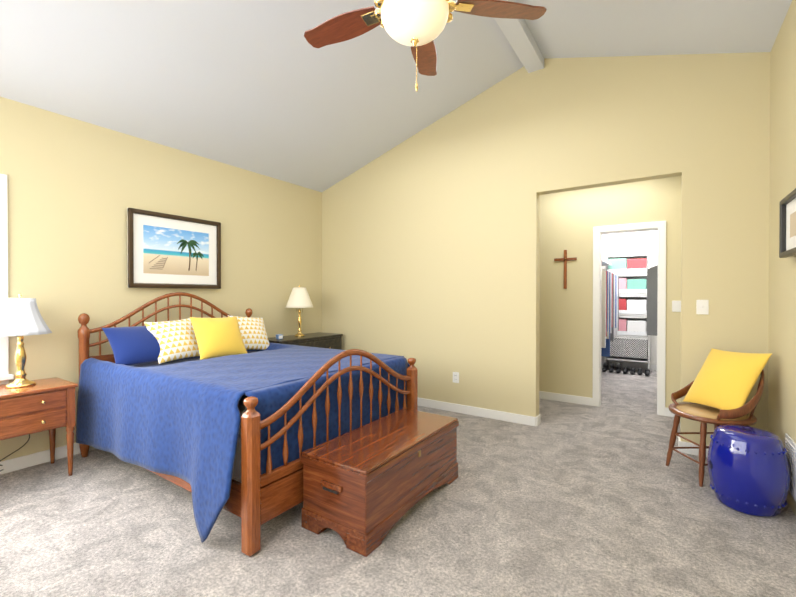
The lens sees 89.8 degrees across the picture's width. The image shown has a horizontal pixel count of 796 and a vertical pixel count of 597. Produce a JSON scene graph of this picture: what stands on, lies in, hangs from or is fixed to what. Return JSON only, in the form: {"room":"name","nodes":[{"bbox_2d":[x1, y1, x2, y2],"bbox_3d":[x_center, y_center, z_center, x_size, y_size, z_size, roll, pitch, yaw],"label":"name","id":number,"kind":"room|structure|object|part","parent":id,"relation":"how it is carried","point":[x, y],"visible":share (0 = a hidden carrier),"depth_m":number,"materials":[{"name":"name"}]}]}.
{"room":"bedroom","nodes":[
{"label":"bedroom","id":0,"kind":"room"},
{"bbox_2d":[0,97,321,461],"bbox_3d":[-2.369,-0.111,3.562,0.120,2.690,4.840,0,1,34],"label":"wall","id":1,"kind":"structure","parent":0,"point":[76,188],"depth_m":3.37,"materials":[{"name":"beige paint"}]},
{"bbox_2d":[0,174,13,384],"bbox_3d":[-3.155,-0.107,2.356,0.175,1.530,1.270,0,1,34],"label":"window","id":2,"kind":"structure","parent":1,"relation":"in","point":[5,376],"depth_m":2.81,"materials":[{"name":"white"}]},
{"bbox_2d":[0,434,29,470],"bbox_3d":[-2.772,1.079,2.804,0.067,0.305,0.278,0,1,34],"label":"lamp cord","id":3,"kind":"object","parent":1,"relation":"attached to","point":[14,451],"visible":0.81,"depth_m":2.83,"materials":[{"name":"black plastic"}]},
{"bbox_2d":[0,443,95,474],"bbox_3d":[-2.313,1.189,3.534,0.017,0.090,4.600,0,1,34],"label":"baseboard","id":4,"kind":"structure","parent":1,"relation":"attached to","point":[22,462],"depth_m":2.96,"materials":[{"name":"white"}]},
{"bbox_2d":[127,208,220,288],"bbox_3d":[-2.086,-0.442,3.799,0.034,0.688,0.857,0,1,34],"label":"framed picture","id":5,"kind":"object","parent":1,"relation":"attached to","point":[164,250],"visible":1,"depth_m":3.75,"materials":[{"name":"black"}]},
{"bbox_2d":[0,0,523,191],"bbox_3d":[-1.189,-1.897,2.754,2.965,1.027,4.840,0,1,34],"label":"ceiling","id":6,"kind":"structure","parent":0,"point":[264,87],"depth_m":3.21,"materials":[{"name":"white paint"}]},
{"bbox_2d":[494,0,543,72],"bbox_3d":[0.040,-2.236,1.923,0.150,0.135,4.600,0,1,34],"label":"ridge beam","id":7,"kind":"structure","parent":6,"relation":"attached to","point":[520,39],"depth_m":3.42,"materials":[{"name":"white"}]},
{"bbox_2d":[304,0,546,91],"bbox_3d":[0.044,-1.602,2.013,1.299,1.130,1.318,0,1,34],"label":"fan","id":8,"kind":"object","parent":7,"relation":"hanging from","point":[417,26],"visible":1,"depth_m":2.05,"materials":[{"name":"brown wood"}]},
{"bbox_2d":[0,366,795,596],"bbox_3d":[0.682,1.281,3.958,4.750,0.100,8.890,0,1,34],"label":"floor","id":9,"kind":"structure","parent":0,"point":[564,499],"depth_m":2.12,"materials":[{"name":"carpet"}]},
{"bbox_2d":[0,377,77,475],"bbox_3d":[-2.615,0.921,2.630,0.449,0.640,0.713,0,1,34],"label":"nightstand","id":10,"kind":"object","parent":9,"relation":"on","point":[41,405],"visible":1,"depth_m":2.67,"materials":[{"name":"brown wood"}]},
{"bbox_2d":[0,294,51,387],"bbox_3d":[-2.595,0.282,2.747,0.333,0.634,0.333,0,1,34],"label":"lamp","id":11,"kind":"object","parent":10,"relation":"on","point":[20,318],"visible":1,"depth_m":2.69,"materials":[{"name":"white fabric"}]},
{"bbox_2d":[76,292,417,556],"bbox_3d":[-1.185,0.591,3.133,2.168,1.292,1.673,0,1,34],"label":"bed","id":12,"kind":"object","parent":9,"relation":"on","point":[202,410],"visible":0.96,"depth_m":2.46,"materials":[{"name":"blue fabric"}]},
{"bbox_2d":[190,316,246,359],"bbox_3d":[-1.582,0.340,3.548,0.160,0.400,0.450,-34,-20,29],"label":"pillow","id":13,"kind":"object","parent":12,"relation":"on","point":[216,337],"depth_m":3.46,"materials":[{"name":"yellow fabric"}]},
{"bbox_3d":[-1.188,0.750,3.166,1.950,0.375,1.414,0,1,34],"label":"mattress","id":14,"kind":"part","parent":12,"relation":"part of","materials":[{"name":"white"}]},
{"bbox_2d":[268,332,342,349],"bbox_3d":[-1.151,0.840,4.805,0.440,0.770,1.010,0,1,34],"label":"chest","id":15,"kind":"object","parent":9,"relation":"on","point":[326,340],"visible":0.17,"depth_m":4.78,"materials":[{"name":"paint"}]},
{"bbox_2d":[276,334,282,339],"bbox_3d":[-1.326,0.429,4.468,0.060,0.055,0.072,0,1,-41],"label":"alarm clock","id":16,"kind":"object","parent":15,"relation":"on","point":[279,336],"visible":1,"depth_m":4.44,"materials":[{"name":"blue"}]},
{"bbox_2d":[285,285,312,336],"bbox_3d":[-1.187,0.144,4.818,0.328,0.619,0.328,0,1,34],"label":"lamp","id":17,"kind":"object","parent":15,"relation":"on","point":[299,297],"visible":1,"depth_m":4.73,"materials":[{"name":"white fabric"}]},
{"bbox_2d":[300,408,458,556],"bbox_3d":[-0.056,1.036,2.468,0.460,0.412,1.046,0,1,34],"label":"cedar chest","id":18,"kind":"object","parent":9,"relation":"on","point":[367,487],"visible":1,"depth_m":2.15,"materials":[{"name":"brown wood"}]},
{"bbox_2d":[602,362,606,371],"bbox_3d":[3.429,1.137,6.628,0.076,0.146,0.231,0,1,34],"label":"shoe","id":19,"kind":"object","parent":9,"relation":"on","point":[604,369],"depth_m":6.63,"materials":[{"name":"black"}]},
{"bbox_2d":[607,363,613,371],"bbox_3d":[3.512,1.138,6.573,0.076,0.146,0.231,0,1,34],"label":"shoe","id":20,"kind":"object","parent":9,"relation":"on","point":[611,369],"depth_m":6.59,"materials":[{"name":"black"}]},
{"bbox_2d":[616,363,620,372],"bbox_3d":[3.595,1.138,6.517,0.076,0.146,0.231,0,1,34],"label":"shoe","id":21,"kind":"object","parent":9,"relation":"on","point":[618,370],"depth_m":6.53,"materials":[{"name":"black leather"}]},
{"bbox_2d":[623,367,627,373],"bbox_3d":[3.678,1.161,6.461,0.076,0.099,0.231,0,1,34],"label":"shoe","id":22,"kind":"object","parent":9,"relation":"on","point":[625,370],"depth_m":6.41,"materials":[{"name":"black leather"}]},
{"bbox_2d":[605,252,650,369],"bbox_3d":[3.872,0.230,6.742,0.640,1.960,0.416,0,1,34],"label":"shelving unit","id":23,"kind":"object","parent":9,"relation":"on","point":[630,346],"visible":0.67,"depth_m":6.58,"materials":[{"name":"white plastic"}]},
{"bbox_2d":[630,367,634,373],"bbox_3d":[3.761,1.162,6.405,0.076,0.099,0.231,0,1,34],"label":"shoe","id":24,"kind":"object","parent":9,"relation":"on","point":[632,369],"depth_m":6.36,"materials":[{"name":"black leather"}]},
{"bbox_2d":[637,368,642,374],"bbox_3d":[3.844,1.162,6.349,0.076,0.099,0.231,0,1,34],"label":"shoe","id":25,"kind":"object","parent":9,"relation":"on","point":[640,371],"depth_m":6.32,"materials":[{"name":"black leather"}]},
{"bbox_2d":[645,369,649,375],"bbox_3d":[3.927,1.163,6.293,0.076,0.099,0.231,0,1,34],"label":"shoe","id":26,"kind":"object","parent":9,"relation":"on","point":[647,372],"depth_m":6.25,"materials":[{"name":"black leather"}]},
{"bbox_2d":[666,348,771,486],"bbox_3d":[2.209,0.797,2.801,0.528,0.889,0.528,0,0,-1],"label":"chair","id":27,"kind":"object","parent":9,"relation":"on","point":[717,391],"visible":0.83,"depth_m":2.71,"materials":[{"name":"brown wood"}]},
{"bbox_2d":[683,348,771,409],"bbox_3d":[2.285,0.566,2.800,0.130,0.470,0.470,32,-4,-1],"label":"pillow","id":28,"kind":"object","parent":27,"relation":"on","point":[725,380],"depth_m":2.71,"materials":[{"name":"yellow fabric"}]},
{"bbox_2d":[707,424,790,517],"bbox_3d":[2.096,1.015,2.401,0.376,0.456,0.376,0,1,34],"label":"garden stool","id":29,"kind":"object","parent":9,"relation":"on","point":[749,470],"visible":1,"depth_m":2.28,"materials":[{"name":"blue ceramic"}]},
{"bbox_2d":[322,52,769,445],"bbox_3d":[0.870,-0.556,4.222,4.750,3.570,0.120,0,1,34],"label":"wall","id":30,"kind":"structure","parent":0,"point":[431,249],"depth_m":3.90,"materials":[{"name":"beige paint"}]},
{"bbox_2d":[453,372,458,382],"bbox_3d":[0.624,0.853,4.320,0.076,0.116,0.008,0,1,34],"label":"electrical outlet","id":31,"kind":"object","parent":30,"relation":"attached to","point":[455,377],"visible":1,"depth_m":4.31,"materials":[{"name":"white plastic"}]},
{"bbox_2d":[418,397,538,425],"bbox_3d":[0.163,1.181,4.633,2.834,0.090,0.017,0,1,34],"label":"baseboard","id":32,"kind":"structure","parent":30,"relation":"attached to","point":[470,410],"depth_m":4.15,"materials":[{"name":"white wood"}]},
{"bbox_2d":[678,439,708,456],"bbox_3d":[2.465,1.193,3.082,0.494,0.090,0.017,0,1,34],"label":"baseboard","id":33,"kind":"structure","parent":30,"relation":"attached to","point":[680,443],"depth_m":3.17,"materials":[{"name":"white"}]},
{"bbox_2d":[696,300,708,314],"bbox_3d":[2.382,0.067,3.126,0.076,0.116,0.014,0,1,34],"label":"light switch","id":34,"kind":"object","parent":30,"relation":"attached to","point":[702,306],"visible":1,"depth_m":3.13,"materials":[{"name":"white plastic"}]},
{"bbox_2d":[539,176,681,407],"bbox_3d":[1.999,-0.100,4.792,2.990,2.650,0.120,0,1,34],"label":"wall","id":35,"kind":"structure","parent":0,"point":[569,220],"depth_m":4.63,"materials":[{"name":"beige paint"}]},
{"bbox_2d":[554,250,576,288],"bbox_3d":[1.974,-0.345,4.718,0.250,0.460,0.023,0,1,34],"label":"cross","id":36,"kind":"object","parent":35,"relation":"attached to","point":[565,259],"visible":1,"depth_m":4.71,"materials":[{"name":"brown wood"}]},
{"bbox_2d":[539,391,591,405],"bbox_3d":[1.523,1.178,5.041,1.694,0.090,0.014,0,1,34],"label":"baseboard","id":37,"kind":"structure","parent":35,"relation":"attached to","point":[542,395],"depth_m":4.72,"materials":[{"name":"white wood"}]},
{"bbox_2d":[592,221,665,415],"bbox_3d":[2.544,0.207,4.417,0.692,2.042,0.136,0,1,34],"label":"door frame","id":38,"kind":"structure","parent":35,"relation":"attached to","point":[599,231],"depth_m":4.33,"materials":[{"name":"white wood"}]},
{"bbox_2d":[672,301,680,311],"bbox_3d":[2.873,0.080,4.122,0.076,0.116,0.014,0,1,34],"label":"light switch","id":39,"kind":"object","parent":35,"relation":"attached to","point":[676,306],"visible":0.98,"depth_m":4.12,"materials":[{"name":"white plastic"}]},
{"bbox_2d":[601,230,657,364],"bbox_3d":[4.174,-0.041,6.883,1.480,2.500,0.120,0,1,34],"label":"wall","id":40,"kind":"structure","parent":0,"point":[632,242],"depth_m":6.86,"materials":[{"name":"white paint"}]},
{"bbox_2d":[601,361,656,370],"bbox_3d":[4.136,1.165,6.837,1.440,0.090,0.014,0,1,34],"label":"baseboard","id":41,"kind":"structure","parent":40,"relation":"attached to","point":[652,367],"depth_m":6.73,"materials":[{"name":"white"}]},
{"bbox_2d":[514,0,791,58],"bbox_3d":[0.780,-2.072,1.425,1.785,0.656,4.840,0,1,34],"label":"ceiling","id":42,"kind":"structure","parent":0,"point":[580,28],"depth_m":2.95,"materials":[{"name":"white paint"}]},
{"bbox_2d":[768,0,795,515],"bbox_3d":[1.470,-0.277,0.974,0.120,3.060,4.840,0,1,34],"label":"wall","id":43,"kind":"structure","parent":0,"point":[782,359],"depth_m":2.58,"materials":[{"name":"beige paint"}]},
{"bbox_2d":[779,188,795,257],"bbox_3d":[2.182,-0.411,2.211,0.036,0.340,0.420,0,1,34],"label":"picture","id":44,"kind":"object","parent":43,"relation":"attached to","point":[787,226],"visible":1,"depth_m":2.30,"materials":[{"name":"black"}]},
{"bbox_2d":[785,433,795,501],"bbox_3d":[2.109,0.985,2.057,0.017,0.320,0.935,0,1,34],"label":"air vent","id":45,"kind":"object","parent":43,"relation":"in","point":[790,445],"visible":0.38,"depth_m":2.29,"materials":[{"name":"white plastic"}]},
{"bbox_3d":[2.720,-0.035,6.157,0.120,2.500,2.950,0,1,34],"label":"wall","id":46,"kind":"structure","parent":0,"visible":0},
{"bbox_2d":[602,259,611,265],"bbox_3d":[2.773,-0.517,5.804,0.360,0.092,2.330,0,1,34],"label":"shelf","id":47,"kind":"object","parent":46,"relation":"attached to","point":[605,263],"visible":0.02,"depth_m":5.88,"materials":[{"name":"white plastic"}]},
{"bbox_2d":[601,269,618,356],"bbox_3d":[2.795,0.136,5.698,0.480,1.265,1.645,0,1,34],"label":"hanging clothes","id":48,"kind":"object","parent":47,"relation":"hanging from","point":[610,304],"visible":0.15,"depth_m":5.29,"materials":[{"name":"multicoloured fabric"}]},
{"bbox_2d":[647,265,657,335],"bbox_3d":[3.559,-0.025,5.157,0.530,0.935,1.605,0,1,34],"label":"hanging clothes","id":49,"kind":"object","parent":47,"relation":"hanging from","point":[652,282],"visible":0.04,"depth_m":4.61,"materials":[{"name":"grey fabric"}]}
]}

